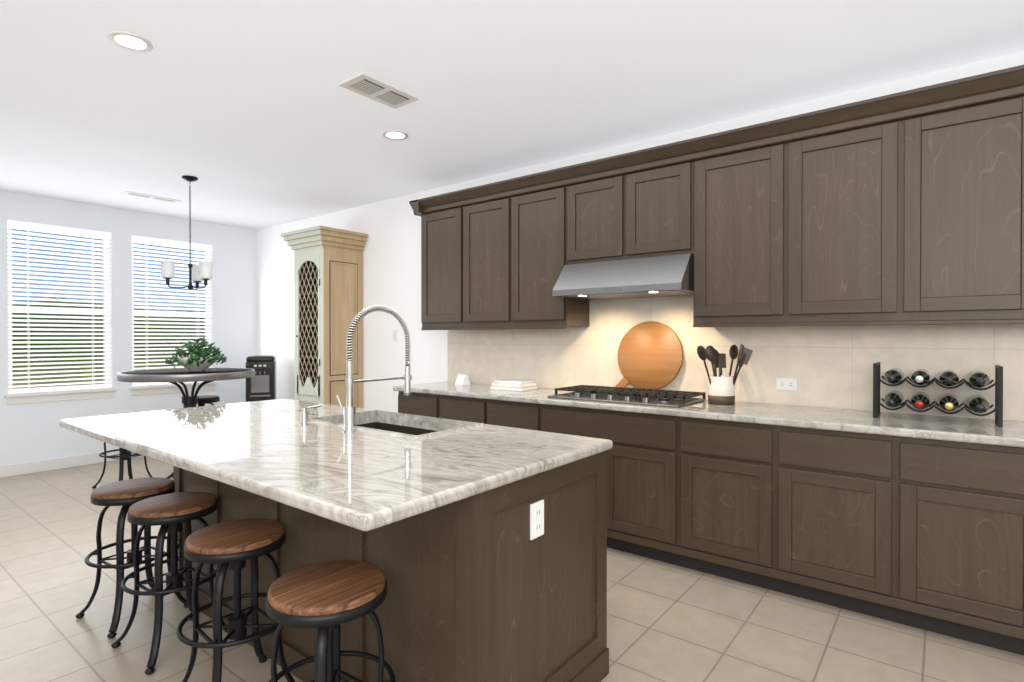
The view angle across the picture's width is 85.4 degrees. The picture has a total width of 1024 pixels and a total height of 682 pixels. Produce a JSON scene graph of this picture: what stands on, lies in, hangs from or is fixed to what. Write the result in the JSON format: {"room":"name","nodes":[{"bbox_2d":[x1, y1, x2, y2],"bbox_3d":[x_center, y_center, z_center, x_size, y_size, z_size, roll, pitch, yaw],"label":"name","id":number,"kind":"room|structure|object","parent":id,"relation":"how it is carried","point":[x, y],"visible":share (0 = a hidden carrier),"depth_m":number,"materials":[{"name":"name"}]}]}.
{"room":"kitchen","nodes":[
{"label":"kitchen","id":0,"kind":"room"},
{"bbox_2d":[0,190,257,465],"bbox_3d":[-5.511,-0.062,4.601,0.150,2.740,7.190,0,1,38],"label":"wall","id":1,"kind":"structure","parent":0,"point":[31,432],"depth_m":6.06,"materials":[{"name":"white paint"}]},
{"bbox_2d":[7,228,109,390],"bbox_3d":[-4.672,-0.329,5.734,0.050,1.681,0.846,0,1,38],"label":"window","id":2,"kind":"structure","parent":1,"relation":"in","point":[10,362],"depth_m":5.81,"materials":[{"name":"white"}]},
{"bbox_2d":[7,220,211,393],"bbox_3d":[-4.617,-0.330,5.699,0.060,1.675,2.923,0,1,38],"label":"window blinds","id":3,"kind":"object","parent":2,"relation":"attached to","point":[27,226],"visible":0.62,"depth_m":5.84,"materials":[{"name":"white plastic"}]},
{"bbox_2d":[0,451,142,477],"bbox_3d":[-5.436,1.253,4.570,0.017,0.110,6.860,0,1,38],"label":"baseboard","id":4,"kind":"structure","parent":1,"relation":"attached to","point":[42,465],"depth_m":5.59,"materials":[{"name":"white"}]},
{"bbox_2d":[4,382,216,404],"bbox_3d":[-4.605,0.562,5.696,0.140,0.097,2.995,0,1,38],"label":"trim","id":5,"kind":"structure","parent":1,"relation":"attached to","point":[37,397],"depth_m":5.84,"materials":[{"name":"white"}]},
{"bbox_2d":[132,243,209,382],"bbox_3d":[-4.032,-0.334,6.555,0.050,1.681,0.863,0,1,38],"label":"window","id":6,"kind":"structure","parent":1,"relation":"in","point":[132,243],"depth_m":6.63,"materials":[{"name":"white"}]},
{"bbox_2d":[0,456,1023,681],"bbox_3d":[-1.625,1.379,1.585,10.000,0.100,7.190,0,1,38],"label":"floor","id":7,"kind":"structure","parent":0,"point":[667,622],"depth_m":2.55,"materials":[{"name":"tile"}]},
{"bbox_2d":[92,442,151,488],"bbox_3d":[-3.487,0.995,5.003,0.446,0.620,0.445,0,1,38],"label":"stool","id":8,"kind":"object","parent":7,"relation":"on","point":[124,454],"visible":0.4,"depth_m":4.92,"materials":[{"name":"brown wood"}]},
{"bbox_2d":[75,477,187,637],"bbox_3d":[-1.835,1.011,2.696,0.381,0.620,0.381,0,0,33],"label":"stool","id":9,"kind":"object","parent":7,"relation":"on","point":[126,494],"visible":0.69,"depth_m":2.64,"materials":[{"name":"brown wood"}]},
{"bbox_2d":[111,492,227,674],"bbox_3d":[-1.482,1.013,2.434,0.387,0.620,0.387,0,1,38],"label":"stool","id":10,"kind":"object","parent":7,"relation":"on","point":[170,513],"visible":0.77,"depth_m":2.39,"materials":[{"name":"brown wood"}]},
{"bbox_2d":[117,368,254,478],"bbox_3d":[-2.839,0.785,4.889,1.054,1.042,1.052,0,1,38],"label":"bistro table","id":11,"kind":"object","parent":7,"relation":"on","point":[182,375],"visible":0.69,"depth_m":4.67,"materials":[{"name":"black metal"}]},
{"bbox_2d":[164,337,226,371],"bbox_3d":[-2.747,0.113,4.838,0.523,0.301,0.474,0,1,38],"label":"potted plant","id":12,"kind":"object","parent":11,"relation":"on","point":[201,359],"visible":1,"depth_m":4.75,"materials":[{"name":"green plant"}]},
{"bbox_2d":[172,395,219,477],"bbox_3d":[-3.023,0.922,5.402,0.381,0.760,0.381,0,0,15],"label":"bar stool","id":13,"kind":"object","parent":7,"relation":"on","point":[203,400],"visible":0.25,"depth_m":5.33,"materials":[{"name":"black metal"}]},
{"bbox_2d":[176,518,294,681],"bbox_3d":[-1.017,1.016,2.054,0.389,0.620,0.388,0,1,38],"label":"stool","id":14,"kind":"object","parent":7,"relation":"on","point":[234,545],"visible":0.9,"depth_m":2.02,"materials":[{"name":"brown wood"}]},
{"bbox_2d":[245,355,275,401],"bbox_3d":[-2.965,0.734,6.562,0.310,1.120,0.370,0,0,-20],"label":"water dispenser","id":15,"kind":"object","parent":7,"relation":"on","point":[261,385],"visible":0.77,"depth_m":6.42,"materials":[{"name":"black plastic"}]},
{"bbox_2d":[281,225,367,407],"bbox_3d":[-1.959,0.089,5.811,0.700,2.420,0.578,0,1,38],"label":"armoire","id":16,"kind":"object","parent":7,"relation":"on","point":[328,279],"visible":0.71,"depth_m":5.68,"materials":[{"name":"beige wood"}]},
{"bbox_2d":[266,560,394,681],"bbox_3d":[-0.542,1.019,1.639,0.387,0.620,0.387,0,1,38],"label":"stool","id":17,"kind":"object","parent":7,"relation":"on","point":[326,599],"visible":1,"depth_m":1.60,"materials":[{"name":"brown wood"}]},
{"bbox_2d":[173,455,608,681],"bbox_3d":[-0.689,0.892,2.562,2.133,0.860,0.794,0,1,38],"label":"kitchen island","id":18,"kind":"object","parent":7,"relation":"on","point":[482,547],"depth_m":1.86,"materials":[{"name":"brown wood"}]},
{"bbox_2d":[59,399,612,542],"bbox_3d":[-0.926,0.444,2.492,2.440,0.127,1.210,0,1,38],"label":"island countertop","id":19,"kind":"structure","parent":18,"relation":"on","point":[365,483],"depth_m":1.98,"materials":[{"name":"white stone"}]},
{"bbox_2d":[299,405,321,424],"bbox_3d":[-0.951,0.348,2.623,0.044,0.085,0.112,0,1,38],"label":"soap dispenser","id":20,"kind":"object","parent":19,"relation":"on","point":[304,416],"visible":1,"depth_m":2.59,"materials":[{"name":"silver metal"}]},
{"bbox_2d":[336,305,411,431],"bbox_3d":[-0.631,0.113,2.559,0.119,0.557,0.381,0,1,38],"label":"faucet","id":21,"kind":"object","parent":19,"relation":"on","point":[348,411],"visible":1,"depth_m":2.44,"materials":[{"name":"silver metal"}]},
{"bbox_2d":[359,419,442,434],"bbox_3d":[-0.563,0.552,2.635,0.784,0.242,0.424,0,1,38],"label":"sink","id":22,"kind":"object","parent":19,"relation":"in","point":[414,428],"depth_m":2.92,"materials":[{"name":"metal"}]},
{"bbox_2d":[398,391,445,418],"bbox_3d":[-0.555,0.862,4.708,0.568,0.890,0.608,0,1,38],"label":"base cabinet","id":23,"kind":"object","parent":7,"relation":"on","point":[430,405],"depth_m":4.45,"materials":[{"name":"brown wood"}]},
{"bbox_2d":[446,396,493,424],"bbox_3d":[-0.199,0.864,4.431,0.646,0.890,0.608,0,1,38],"label":"base cabinet","id":24,"kind":"object","parent":7,"relation":"on","point":[477,410],"depth_m":4.13,"materials":[{"name":"brown wood"}]},
{"bbox_2d":[494,400,549,431],"bbox_3d":[0.184,0.866,4.133,0.636,0.890,0.608,0,1,38],"label":"base cabinet","id":25,"kind":"object","parent":7,"relation":"on","point":[531,416],"depth_m":3.84,"materials":[{"name":"brown wood"}]},
{"bbox_2d":[550,405,693,569],"bbox_3d":[0.752,0.869,3.691,1.116,0.890,0.608,0,1,38],"label":"base cabinet","id":26,"kind":"object","parent":7,"relation":"on","point":[650,460],"depth_m":3.29,"materials":[{"name":"brown wood"}]},
{"bbox_2d":[393,382,1023,447],"bbox_3d":[1.173,0.406,3.345,5.015,0.039,0.636,0,1,38],"label":"countertop","id":27,"kind":"structure","parent":26,"relation":"on","point":[1010,433],"depth_m":2.90,"materials":[{"name":"white stone"}]},
{"bbox_2d":[455,374,469,384],"bbox_3d":[-0.433,0.332,4.786,0.080,0.088,0.165,0,0,-32],"label":"smart display","id":28,"kind":"object","parent":27,"relation":"on","point":[461,379],"visible":1,"depth_m":4.73,"materials":[{"name":"white plastic"}]},
{"bbox_2d":[490,379,536,390],"bbox_3d":[0.014,0.342,4.351,0.315,0.073,0.241,0,1,38],"label":"towels","id":29,"kind":"object","parent":27,"relation":"on","point":[515,384],"visible":1,"depth_m":4.27,"materials":[{"name":"white fabric"}]},
{"bbox_2d":[547,385,705,407],"bbox_3d":[0.743,0.357,3.668,0.916,0.054,0.478,0,1,38],"label":"cooktop","id":30,"kind":"object","parent":27,"relation":"on","point":[657,397],"visible":1,"depth_m":3.57,"materials":[{"name":"silver metal"}]},
{"bbox_2d":[615,321,682,388],"bbox_3d":[0.948,0.123,3.871,0.500,0.524,0.022,0,-5,38],"label":"cutting board","id":31,"kind":"object","parent":27,"relation":"on","point":[650,354],"visible":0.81,"depth_m":3.85,"materials":[{"name":"brown wood"}]},
{"bbox_2d":[697,344,752,405],"bbox_3d":[1.310,0.201,3.378,0.273,0.370,0.316,0,1,38],"label":"utensil crock","id":32,"kind":"object","parent":27,"relation":"on","point":[721,389],"visible":1,"depth_m":3.33,"materials":[{"name":"beige ceramic"}]},
{"bbox_2d":[873,362,1002,426],"bbox_3d":[2.091,0.253,2.745,0.496,0.275,0.312,0,1,38],"label":"wine rack","id":33,"kind":"object","parent":27,"relation":"on","point":[979,380],"visible":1,"depth_m":2.69,"materials":[{"name":"black metal"}]},
{"bbox_2d":[694,418,793,595],"bbox_3d":[1.332,0.872,3.239,0.666,0.890,0.608,0,1,38],"label":"base cabinet","id":34,"kind":"object","parent":7,"relation":"on","point":[744,472],"depth_m":2.94,"materials":[{"name":"brown wood"}]},
{"bbox_2d":[794,427,921,628],"bbox_3d":[1.734,0.875,2.926,0.666,0.890,0.608,0,1,38],"label":"base cabinet","id":35,"kind":"object","parent":7,"relation":"on","point":[858,496],"depth_m":2.62,"materials":[{"name":"brown wood"}]},
{"bbox_2d":[922,439,1023,654],"bbox_3d":[2.137,0.877,2.613,0.666,0.890,0.608,0,1,38],"label":"base cabinet","id":36,"kind":"object","parent":7,"relation":"on","point":[925,534],"depth_m":2.37,"materials":[{"name":"brown wood"}]},
{"bbox_2d":[0,0,1023,229],"bbox_3d":[-1.625,-1.461,1.565,10.000,0.100,7.190,0,1,38],"label":"ceiling","id":37,"kind":"structure","parent":0,"point":[250,114],"depth_m":3.03,"materials":[{"name":"white paint"}]},
{"bbox_2d":[107,31,152,51],"bbox_3d":[-1.803,-1.414,2.623,0.180,0.008,0.180,0,1,38],"label":"recessed light","id":38,"kind":"object","parent":37,"relation":"in","point":[130,41],"visible":0.98,"depth_m":2.62,"materials":[{"name":"white plastic"}]},
{"bbox_2d":[121,191,179,202],"bbox_3d":[-3.599,-1.433,5.542,0.140,0.010,0.480,0,1,38],"label":"ceiling vent","id":39,"kind":"object","parent":37,"relation":"in","point":[150,197],"visible":1,"depth_m":5.53,"materials":[{"name":"white metal"}]},
{"bbox_2d":[161,175,211,289],"bbox_3d":[-2.829,-0.941,4.833,0.395,0.984,0.382,0,1,38],"label":"pendant chandelier","id":40,"kind":"object","parent":37,"relation":"hanging from","point":[200,272],"visible":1,"depth_m":4.80,"materials":[{"name":"black metal"}]},
{"bbox_2d":[338,73,419,108],"bbox_3d":[-0.751,-1.417,3.160,0.220,0.010,0.400,0,1,38],"label":"ceiling vent","id":41,"kind":"object","parent":37,"relation":"in","point":[372,88],"visible":1,"depth_m":3.14,"materials":[{"name":"white metal"}]},
{"bbox_2d":[382,130,408,139],"bbox_3d":[-0.807,-1.422,3.837,0.180,0.008,0.180,0,1,38],"label":"recessed light","id":42,"kind":"object","parent":37,"relation":"in","point":[394,135],"visible":1,"depth_m":3.83,"materials":[{"name":"white plastic"}]},
{"bbox_2d":[257,51,1023,420],"bbox_3d":[0.537,-0.060,4.353,10.000,2.740,0.150,0,1,38],"label":"wall","id":43,"kind":"structure","parent":0,"point":[391,259],"depth_m":5.61,"materials":[{"name":"white paint"}]},
{"bbox_2d":[393,329,397,340],"bbox_3d":[-1.177,-0.059,5.585,0.072,0.116,0.009,0,1,38],"label":"switch plate","id":44,"kind":"object","parent":43,"relation":"attached to","point":[395,334],"visible":1,"depth_m":5.58,"materials":[{"name":"white plastic"}]},
{"bbox_2d":[417,197,468,328],"bbox_3d":[-0.470,-0.639,4.814,0.579,1.050,0.346,0,1,38],"label":"upper cabinet","id":45,"kind":"object","parent":43,"relation":"attached to","point":[444,224],"depth_m":4.67,"materials":[{"name":"brown wood"}]},
{"bbox_2d":[469,185,516,328],"bbox_3d":[-0.107,-0.637,4.531,0.658,1.050,0.346,0,1,38],"label":"upper cabinet","id":46,"kind":"object","parent":43,"relation":"attached to","point":[493,214],"depth_m":4.35,"materials":[{"name":"brown wood"}]},
{"bbox_2d":[517,177,588,328],"bbox_3d":[0.257,-0.635,4.248,0.579,1.050,0.346,0,1,38],"label":"upper cabinet","id":47,"kind":"object","parent":43,"relation":"attached to","point":[540,204],"depth_m":4.07,"materials":[{"name":"brown wood"}]},
{"bbox_2d":[565,161,636,264],"bbox_3d":[0.696,-0.848,3.905,0.534,0.620,0.346,0,1,38],"label":"upper cabinet","id":48,"kind":"object","parent":43,"relation":"attached to","point":[601,204],"depth_m":3.76,"materials":[{"name":"brown wood"}]},
{"bbox_2d":[637,149,692,257],"bbox_3d":[0.992,-0.846,3.674,0.534,0.620,0.346,0,1,38],"label":"upper cabinet","id":49,"kind":"object","parent":43,"relation":"attached to","point":[664,181],"depth_m":3.48,"materials":[{"name":"brown wood"}]},
{"bbox_2d":[552,253,693,299],"bbox_3d":[0.789,-0.418,3.721,0.904,0.233,0.508,0,1,38],"label":"range hood","id":50,"kind":"object","parent":49,"relation":"attached to","point":[665,276],"visible":0.96,"depth_m":3.54,"materials":[{"name":"silver metal"}]},
{"bbox_2d":[447,295,1023,420],"bbox_3d":[1.395,-0.081,3.582,5.040,0.929,0.012,0,1,38],"label":"backsplash","id":51,"kind":"structure","parent":43,"relation":"attached to","point":[829,366],"depth_m":3.41,"materials":[{"name":"tile"}]},
{"bbox_2d":[776,378,796,390],"bbox_3d":[1.665,0.262,3.361,0.116,0.072,0.008,0,1,38],"label":"outlet","id":52,"kind":"object","parent":51,"relation":"attached to","point":[786,383],"visible":1,"depth_m":3.36,"materials":[{"name":"white plastic"}]},
{"bbox_2d":[693,125,804,326],"bbox_3d":[1.439,-0.629,3.327,0.599,1.050,0.346,0,1,38],"label":"upper cabinet","id":53,"kind":"object","parent":43,"relation":"attached to","point":[749,192],"depth_m":3.17,"materials":[{"name":"brown wood"}]},
{"bbox_2d":[805,97,924,324],"bbox_3d":[1.819,-0.627,3.032,0.678,1.050,0.346,0,1,38],"label":"upper cabinet","id":54,"kind":"object","parent":43,"relation":"attached to","point":[904,208],"depth_m":2.83,"materials":[{"name":"brown wood"}]},
{"bbox_2d":[925,77,1023,324],"bbox_3d":[2.229,-0.624,2.712,0.678,1.050,0.346,0,1,38],"label":"upper cabinet","id":55,"kind":"object","parent":43,"relation":"attached to","point":[974,138],"depth_m":2.57,"materials":[{"name":"brown wood"}]},
{"label":"outside","id":56,"kind":"structure","parent":0,"visible":0},
{"bbox_2d":[12,229,203,388],"bbox_3d":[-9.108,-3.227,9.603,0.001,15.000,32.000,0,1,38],"label":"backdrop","id":57,"kind":"structure","parent":56,"point":[49,361],"depth_m":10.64,"materials":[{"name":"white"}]}
]}

